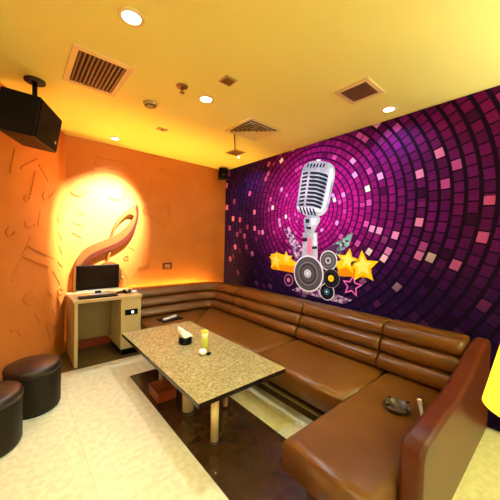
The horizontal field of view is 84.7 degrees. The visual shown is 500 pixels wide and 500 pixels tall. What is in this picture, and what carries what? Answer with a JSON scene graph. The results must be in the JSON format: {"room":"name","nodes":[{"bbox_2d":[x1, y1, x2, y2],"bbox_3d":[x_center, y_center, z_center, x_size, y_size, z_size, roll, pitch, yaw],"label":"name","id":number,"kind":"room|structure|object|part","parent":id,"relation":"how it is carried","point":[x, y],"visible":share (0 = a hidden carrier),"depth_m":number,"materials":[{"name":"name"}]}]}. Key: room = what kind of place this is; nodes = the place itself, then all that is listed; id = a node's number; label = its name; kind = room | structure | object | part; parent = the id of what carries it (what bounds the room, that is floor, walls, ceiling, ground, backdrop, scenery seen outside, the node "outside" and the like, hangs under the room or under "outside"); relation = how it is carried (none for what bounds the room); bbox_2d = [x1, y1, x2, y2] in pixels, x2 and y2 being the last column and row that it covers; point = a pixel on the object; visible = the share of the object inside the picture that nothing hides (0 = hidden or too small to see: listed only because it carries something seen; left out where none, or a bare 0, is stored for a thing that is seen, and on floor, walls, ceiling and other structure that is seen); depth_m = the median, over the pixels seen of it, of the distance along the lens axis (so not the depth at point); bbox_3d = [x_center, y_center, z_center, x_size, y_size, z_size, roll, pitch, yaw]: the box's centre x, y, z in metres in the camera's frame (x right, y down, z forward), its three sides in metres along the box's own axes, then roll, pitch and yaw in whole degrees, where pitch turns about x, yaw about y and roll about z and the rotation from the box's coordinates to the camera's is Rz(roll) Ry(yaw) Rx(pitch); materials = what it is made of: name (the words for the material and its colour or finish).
{"room":"entertainment venue","nodes":[
{"label":"entertainment venue","id":0,"kind":"room"},
{"bbox_2d":[0,82,65,380],"bbox_3d":[-1.774,0.049,-0.095,0.108,2.820,7.510,1,2,-10],"label":"wall","id":1,"kind":"structure","parent":0,"point":[32,180],"depth_m":2.84,"materials":[{"name":"orange paint"}]},
{"bbox_2d":[65,135,225,350],"bbox_3d":[-1.466,-0.075,4.406,2.720,2.820,0.110,0,2,-40],"label":"wall","id":2,"kind":"structure","parent":0,"point":[181,204],"depth_m":4.21,"materials":[{"name":"orange paint"}]},
{"bbox_2d":[66,335,109,351],"bbox_3d":[-2.113,1.266,3.862,0.810,0.140,0.022,0,2,-40],"label":"baseboard","id":3,"kind":"structure","parent":2,"relation":"attached to","point":[95,341],"depth_m":3.79,"materials":[{"name":"brown wood"}]},
{"bbox_2d":[60,343,139,372],"bbox_3d":[-2.240,1.357,3.326,1.700,0.023,0.660,0,2,-40],"label":"trim","id":4,"kind":"structure","parent":2,"relation":"attached to","point":[99,354],"depth_m":3.47,"materials":[{"name":"brown stone"}]},
{"bbox_2d":[66,288,141,367],"bbox_3d":[-1.912,0.957,3.588,0.770,0.777,0.625,0,2,-40],"label":"desk","id":5,"kind":"object","parent":4,"relation":"on","point":[114,316],"visible":0.91,"depth_m":3.56,"materials":[{"name":"brown laminate"}]},
{"bbox_3d":[-2.188,0.975,3.368,0.035,0.741,0.605,0,2,-40],"label":"panel","id":6,"kind":"part","parent":5,"relation":"part of","materials":[{"name":"brown laminate"}]},
{"bbox_3d":[-2.105,0.885,3.654,0.459,0.574,0.020,0,2,-40],"label":"panel","id":7,"kind":"part","parent":5,"relation":"part of","materials":[{"name":"brown laminate"}]},
{"bbox_2d":[76,264,118,294],"bbox_3d":[-1.950,0.380,3.524,0.500,0.378,0.224,0,2,-44],"label":"monitor","id":8,"kind":"object","parent":5,"relation":"on","point":[96,278],"visible":0.94,"depth_m":3.50,"materials":[{"name":"black plastic"}]},
{"bbox_2d":[77,293,117,299],"bbox_3d":[-1.858,0.566,3.355,0.420,0.021,0.130,0,2,-40],"label":"keyboard","id":9,"kind":"object","parent":5,"relation":"on","point":[110,294],"visible":1,"depth_m":3.32,"materials":[{"name":"black plastic"}]},
{"bbox_3d":[-1.523,0.795,3.521,0.155,0.070,0.014,0,2,-40],"label":"control panel","id":10,"kind":"part","parent":5,"relation":"part of","materials":[{"name":"black plastic"}]},
{"bbox_2d":[72,204,138,292],"bbox_3d":[-1.999,-0.044,3.842,0.821,1.282,0.081,0,2,-40],"label":"wall sculpture","id":11,"kind":"object","parent":2,"relation":"attached to","point":[92,251],"visible":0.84,"depth_m":3.85,"materials":[{"name":"brown paint"}]},
{"bbox_3d":[-1.970,-0.045,3.853,0.080,0.364,0.030,0,2,-40],"label":"stem","id":12,"kind":"part","parent":11,"relation":"part of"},
{"bbox_2d":[163,263,171,268],"bbox_3d":[-1.343,0.261,4.453,0.150,0.105,0.024,0,2,-40],"label":"wall panel","id":13,"kind":"object","parent":2,"relation":"attached to","point":[165,265],"visible":1,"depth_m":4.44,"materials":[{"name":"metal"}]},
{"bbox_2d":[219,168,227,179],"bbox_3d":[-0.487,-1.362,4.932,0.150,0.190,0.198,1,2,-9],"label":"loudspeaker","id":14,"kind":"object","parent":2,"relation":"attached to","point":[222,171],"visible":1,"depth_m":4.84,"materials":[{"name":"black plastic"}]},
{"bbox_2d":[0,0,499,169],"bbox_3d":[-1.160,-1.411,0.361,7.500,0.100,6.560,0,2,-40],"label":"ceiling","id":15,"kind":"structure","parent":0,"point":[287,59],"depth_m":2.01,"materials":[{"name":"yellow paint"}]},
{"bbox_2d":[0,75,61,152],"bbox_3d":[-1.850,-1.167,2.321,0.317,0.535,0.436,1,2,-17],"label":"loudspeaker","id":16,"kind":"object","parent":15,"relation":"hanging from","point":[27,119],"visible":1,"depth_m":2.15,"materials":[{"name":"black plastic"}]},
{"bbox_3d":[-1.821,-1.427,2.320,0.150,0.014,0.150,0,2,-40],"label":"ceiling plate","id":17,"kind":"part","parent":16,"relation":"part of","materials":[{"name":"brown metal"}]},
{"bbox_3d":[-1.823,-1.338,2.323,0.036,0.172,0.036,0,2,-40],"label":"ceiling post","id":18,"kind":"part","parent":16,"relation":"part of","materials":[{"name":"black plastic"}]},
{"bbox_2d":[35,99,61,151],"bbox_3d":[-1.728,-1.053,2.361,0.056,0.292,0.415,1,2,-17],"label":"grille","id":19,"kind":"object","parent":16,"relation":"attached to","point":[47,124],"depth_m":2.31,"materials":[{"name":"black"}]},
{"bbox_2d":[62,43,133,96],"bbox_3d":[-1.226,-1.409,2.197,0.400,0.012,0.560,0,2,-40],"label":"ceiling vent","id":20,"kind":"object","parent":15,"relation":"in","point":[85,67],"visible":1,"depth_m":2.16,"materials":[{"name":"beige metal"}]},
{"bbox_2d":[117,6,144,26],"bbox_3d":[-0.705,-1.381,1.631,0.151,0.010,0.151,0,2,-40],"label":"recessed light","id":21,"kind":"object","parent":15,"relation":"in","point":[130,16],"visible":1,"depth_m":1.62,"materials":[{"name":"beige metal"}]},
{"bbox_2d":[143,100,156,108],"bbox_3d":[-0.966,-1.400,2.655,0.132,0.045,0.132,0,2,-40],"label":"smoke detector","id":22,"kind":"object","parent":15,"relation":"attached to","point":[150,104],"visible":1,"depth_m":2.62,"materials":[{"name":"brown plastic"}]},
{"bbox_2d":[156,127,167,131],"bbox_3d":[-1.048,-1.431,3.268,0.120,0.022,0.080,0,2,-40],"label":"ceiling sensor","id":23,"kind":"object","parent":15,"relation":"attached to","point":[157,128],"visible":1,"depth_m":3.26,"materials":[{"name":"brown plastic"}]},
{"bbox_2d":[176,83,187,93],"bbox_3d":[-0.583,-1.375,2.352,0.100,0.058,0.100,0,2,-40],"label":"sprinkler","id":24,"kind":"object","parent":15,"relation":"attached to","point":[181,86],"visible":1,"depth_m":2.34,"materials":[{"name":"gold metal"}]},
{"bbox_2d":[198,95,213,103],"bbox_3d":[-0.409,-1.400,2.551,0.151,0.010,0.151,0,2,-40],"label":"recessed light","id":25,"kind":"object","parent":15,"relation":"in","point":[207,99],"visible":1,"depth_m":2.54,"materials":[{"name":"beige metal"}]},
{"bbox_2d":[219,75,236,86],"bbox_3d":[-0.180,-1.385,2.248,0.110,0.012,0.110,0,2,-40],"label":"ceiling plate","id":26,"kind":"object","parent":15,"relation":"attached to","point":[227,80],"visible":1,"depth_m":2.24,"materials":[{"name":"brown plastic"}]},
{"bbox_3d":[-0.180,-1.381,2.248,0.080,0.005,0.080,0,2,-40],"label":"panel","id":27,"kind":"part","parent":26,"relation":"part of","materials":[{"name":"gold metal"}]},
{"bbox_2d":[225,149,245,155],"bbox_3d":[-0.215,-1.438,4.055,0.210,0.012,0.230,0,2,-40],"label":"ceiling plate","id":28,"kind":"object","parent":15,"relation":"attached to","point":[235,152],"visible":1,"depth_m":4.03,"materials":[{"name":"brown plastic"}]},
{"bbox_3d":[-0.215,-1.435,4.056,0.170,0.005,0.190,0,2,-40],"label":"panel","id":29,"kind":"part","parent":28,"relation":"part of","materials":[{"name":"gold metal"}]},
{"bbox_2d":[225,117,280,140],"bbox_3d":[0.034,-1.399,3.231,0.470,0.031,0.470,0,2,-40],"label":"ceiling vent","id":30,"kind":"object","parent":15,"relation":"in","point":[252,129],"visible":1,"depth_m":3.20,"materials":[{"name":"beige metal"}]},
{"bbox_2d":[334,77,384,104],"bbox_3d":[0.943,-1.361,2.364,0.300,0.010,0.300,0,2,-40],"label":"ceiling vent","id":31,"kind":"object","parent":15,"relation":"attached to","point":[364,89],"visible":1,"depth_m":2.35,"materials":[{"name":"beige metal"}]},
{"bbox_3d":[0.943,-1.363,2.364,0.226,0.006,0.226,0,2,-40],"label":"panel","id":32,"kind":"part","parent":31,"relation":"part of","materials":[{"name":"brown metal"}]},
{"bbox_2d":[381,105,396,112],"bbox_3d":[1.344,-1.359,2.653,0.139,0.010,0.139,0,2,-40],"label":"recessed light","id":33,"kind":"object","parent":15,"relation":"in","point":[387,109],"visible":1,"depth_m":2.65,"materials":[{"name":"beige metal"}]},
{"bbox_2d":[0,354,499,499],"bbox_3d":[-1.233,1.507,0.446,7.500,0.100,6.560,0,2,-40],"label":"floor","id":34,"kind":"structure","parent":0,"point":[103,439],"depth_m":1.95,"materials":[{"name":"beige tile"}]},
{"bbox_2d":[0,380,23,457],"bbox_3d":[-1.849,1.196,1.917,0.410,0.406,0.410,0,2,-40],"label":"stool","id":35,"kind":"object","parent":34,"relation":"on","point":[11,392],"visible":1,"depth_m":1.91,"materials":[{"name":"black leather"}]},
{"bbox_2d":[0,380,23,410],"bbox_3d":[-1.844,1.029,1.912,0.410,0.072,0.410,0,2,-40],"label":"cushion","id":36,"kind":"object","parent":35,"relation":"on","point":[11,392],"depth_m":1.94,"materials":[{"name":"black leather"}]},
{"bbox_2d":[2,354,61,419],"bbox_3d":[-1.903,1.180,2.408,0.410,0.406,0.410,0,2,-40],"label":"stool","id":37,"kind":"object","parent":34,"relation":"on","point":[39,375],"visible":0.88,"depth_m":2.30,"materials":[{"name":"black leather"}]},
{"bbox_2d":[2,354,61,380],"bbox_3d":[-1.899,1.014,2.403,0.410,0.072,0.410,0,2,-40],"label":"cushion","id":38,"kind":"object","parent":37,"relation":"on","point":[41,366],"depth_m":2.32,"materials":[{"name":"black leather"}]},
{"bbox_2d":[131,281,245,329],"bbox_3d":[-0.878,0.958,4.185,1.538,0.798,0.953,0,2,-40],"label":"sofa section","id":39,"kind":"object","parent":34,"relation":"on","point":[190,301],"visible":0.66,"depth_m":4.19,"materials":[{"name":"brown leather"}]},
{"bbox_2d":[156,316,182,322],"bbox_3d":[-1.113,0.956,3.806,0.200,0.012,0.300,3,2,43],"label":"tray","id":40,"kind":"object","parent":39,"relation":"on","point":[177,317],"visible":0.76,"depth_m":3.76,"materials":[{"name":"black plastic"}]},
{"bbox_2d":[163,315,176,320],"bbox_3d":[-1.112,0.936,3.805,0.042,0.028,0.240,2,2,25],"label":"remote control","id":41,"kind":"object","parent":40,"relation":"on","point":[172,316],"visible":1,"depth_m":3.79,"materials":[{"name":"white plastic"}]},
{"bbox_2d":[141,308,209,329],"bbox_3d":[-0.918,1.062,3.990,1.225,0.200,0.700,0,2,-40],"label":"seat cushion","id":42,"kind":"object","parent":39,"relation":"on","point":[193,315],"depth_m":3.89,"materials":[{"name":"brown leather"}]},
{"bbox_2d":[130,369,306,499],"bbox_3d":[-0.144,1.445,2.105,0.630,0.023,2.880,0,2,-40],"label":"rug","id":43,"kind":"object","parent":34,"relation":"on","point":[246,463],"depth_m":1.99,"materials":[{"name":"brown stone"}]},
{"bbox_2d":[148,378,176,403],"bbox_3d":[-0.837,1.349,2.634,0.200,0.102,0.230,0,2,-40],"label":"wooden box","id":44,"kind":"object","parent":43,"relation":"on","point":[162,390],"visible":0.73,"depth_m":2.58,"materials":[{"name":"red wood"}]},
{"bbox_3d":[-0.836,1.306,2.633,0.200,0.015,0.230,0,2,-40],"label":"lid","id":45,"kind":"part","parent":44,"relation":"part of","materials":[{"name":"red wood"}]},
{"bbox_2d":[122,321,285,446],"bbox_3d":[-0.568,1.181,2.681,0.830,0.449,1.695,0,2,-40],"label":"coffee table","id":46,"kind":"object","parent":43,"relation":"on","point":[230,368],"visible":0.88,"depth_m":2.34,"materials":[{"name":"stone"}]},
{"bbox_2d":[178,327,192,344],"bbox_3d":[-0.658,0.858,2.801,0.132,0.185,0.145,1,2,1],"label":"holder","id":47,"kind":"object","parent":46,"relation":"on","point":[185,338],"visible":1,"depth_m":2.75,"materials":[{"name":"black plastic"}]},
{"bbox_3d":[-0.537,1.200,2.389,0.100,0.395,0.100,0,2,-40],"label":"leg","id":48,"kind":"part","parent":46,"relation":"part of","materials":[{"name":"beige metal"}]},
{"bbox_2d":[199,348,206,355],"bbox_3d":[-0.435,0.940,2.516,0.072,0.050,0.072,0,2,-40],"label":"cup","id":49,"kind":"object","parent":46,"relation":"on","point":[202,352],"visible":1,"depth_m":2.49,"materials":[{"name":"white ceramic"}]},
{"bbox_2d":[201,329,208,349],"bbox_3d":[-0.438,0.863,2.653,0.080,0.196,0.079,0,2,-40],"label":"glass","id":50,"kind":"object","parent":46,"relation":"on","point":[204,333],"visible":0.97,"depth_m":2.63,"materials":[{"name":"yellow glass"}]},
{"bbox_3d":[-0.261,1.218,2.034,0.060,0.395,0.060,0,2,-40],"label":"leg","id":51,"kind":"part","parent":46,"relation":"part of","materials":[{"name":"beige metal"}]},
{"bbox_3d":[-0.219,1.206,2.463,0.044,0.395,0.044,0,2,-40],"label":"leg","id":52,"kind":"part","parent":46,"relation":"part of","materials":[{"name":"beige metal"}]},
{"bbox_2d":[196,287,311,383],"bbox_3d":[-0.209,0.986,3.804,1.013,0.798,1.916,0,2,-40],"label":"sofa section","id":53,"kind":"object","parent":34,"relation":"on","point":[259,320],"visible":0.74,"depth_m":3.49,"materials":[{"name":"brown leather"}]},
{"bbox_2d":[196,308,297,352],"bbox_3d":[-0.323,1.085,3.712,0.720,0.200,1.916,0,2,-40],"label":"seat cushion","id":54,"kind":"object","parent":53,"relation":"on","point":[255,337],"depth_m":3.36,"materials":[{"name":"brown leather"}]},
{"bbox_2d":[256,383,318,420],"bbox_3d":[0.046,1.425,2.950,0.075,0.023,2.280,0,2,-40],"label":"trim","id":55,"kind":"structure","parent":34,"relation":"on","point":[275,394],"depth_m":2.57,"materials":[{"name":"brown stone"}]},
{"bbox_2d":[256,302,391,415],"bbox_3d":[0.739,1.042,2.690,1.013,0.798,0.996,0,2,-40],"label":"sofa section","id":56,"kind":"object","parent":34,"relation":"on","point":[334,355],"visible":0.73,"depth_m":2.57,"materials":[{"name":"brown leather"}]},
{"bbox_2d":[256,339,385,412],"bbox_3d":[0.625,1.141,2.598,0.720,0.200,0.996,0,2,-40],"label":"seat cushion","id":57,"kind":"object","parent":56,"relation":"on","point":[324,378],"depth_m":2.38,"materials":[{"name":"brown leather"}]},
{"bbox_2d":[281,320,490,499],"bbox_3d":[1.027,1.072,1.902,1.730,0.798,0.711,0,2,-40],"label":"sofa section","id":58,"kind":"object","parent":34,"relation":"on","point":[359,449],"visible":1,"depth_m":1.60,"materials":[{"name":"brown leather"}]},
{"bbox_2d":[281,372,440,499],"bbox_3d":[0.873,1.170,1.805,1.370,0.200,0.526,0,2,-40],"label":"seat cushion","id":59,"kind":"object","parent":58,"relation":"on","point":[351,451],"depth_m":1.52,"materials":[{"name":"brown leather"}]},
{"bbox_2d":[383,396,412,415],"bbox_3d":[0.995,1.050,1.846,0.176,0.043,0.176,2,2,32],"label":"ashtray","id":60,"kind":"object","parent":58,"relation":"on","point":[398,406],"visible":1,"depth_m":1.85,"materials":[{"name":"glass"}]},
{"bbox_2d":[416,397,423,415],"bbox_3d":[1.141,1.052,1.830,0.048,0.047,0.230,2,2,27],"label":"microphone","id":61,"kind":"object","parent":58,"relation":"on","point":[419,400],"visible":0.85,"depth_m":1.85,"materials":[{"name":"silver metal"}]},
{"bbox_3d":[1.301,1.065,1.734,1.530,0.735,0.103,0,2,-40],"label":"armrest","id":62,"kind":"part","parent":58,"relation":"part of","materials":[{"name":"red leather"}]},
{"bbox_2d":[482,346,499,416],"bbox_3d":[1.090,0.887,1.064,0.310,1.220,0.310,0,2,-40],"label":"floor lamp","id":63,"kind":"object","parent":34,"relation":"on","point":[490,398],"visible":1,"depth_m":1.09,"materials":[{"name":"yellow plastic"}]},
{"bbox_3d":[1.621,0.049,2.801,0.100,2.820,6.560,0,2,-40],"label":"wall","id":64,"kind":"structure","parent":0,"visible":0},
{"bbox_2d":[224,85,499,431],"bbox_3d":[1.088,0.013,3.312,0.050,2.795,4.830,0,2,-40],"label":"mural","id":65,"kind":"object","parent":64,"relation":"attached to","point":[398,218],"visible":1,"depth_m":2.88,"materials":[{"name":"paper"}]}
]}

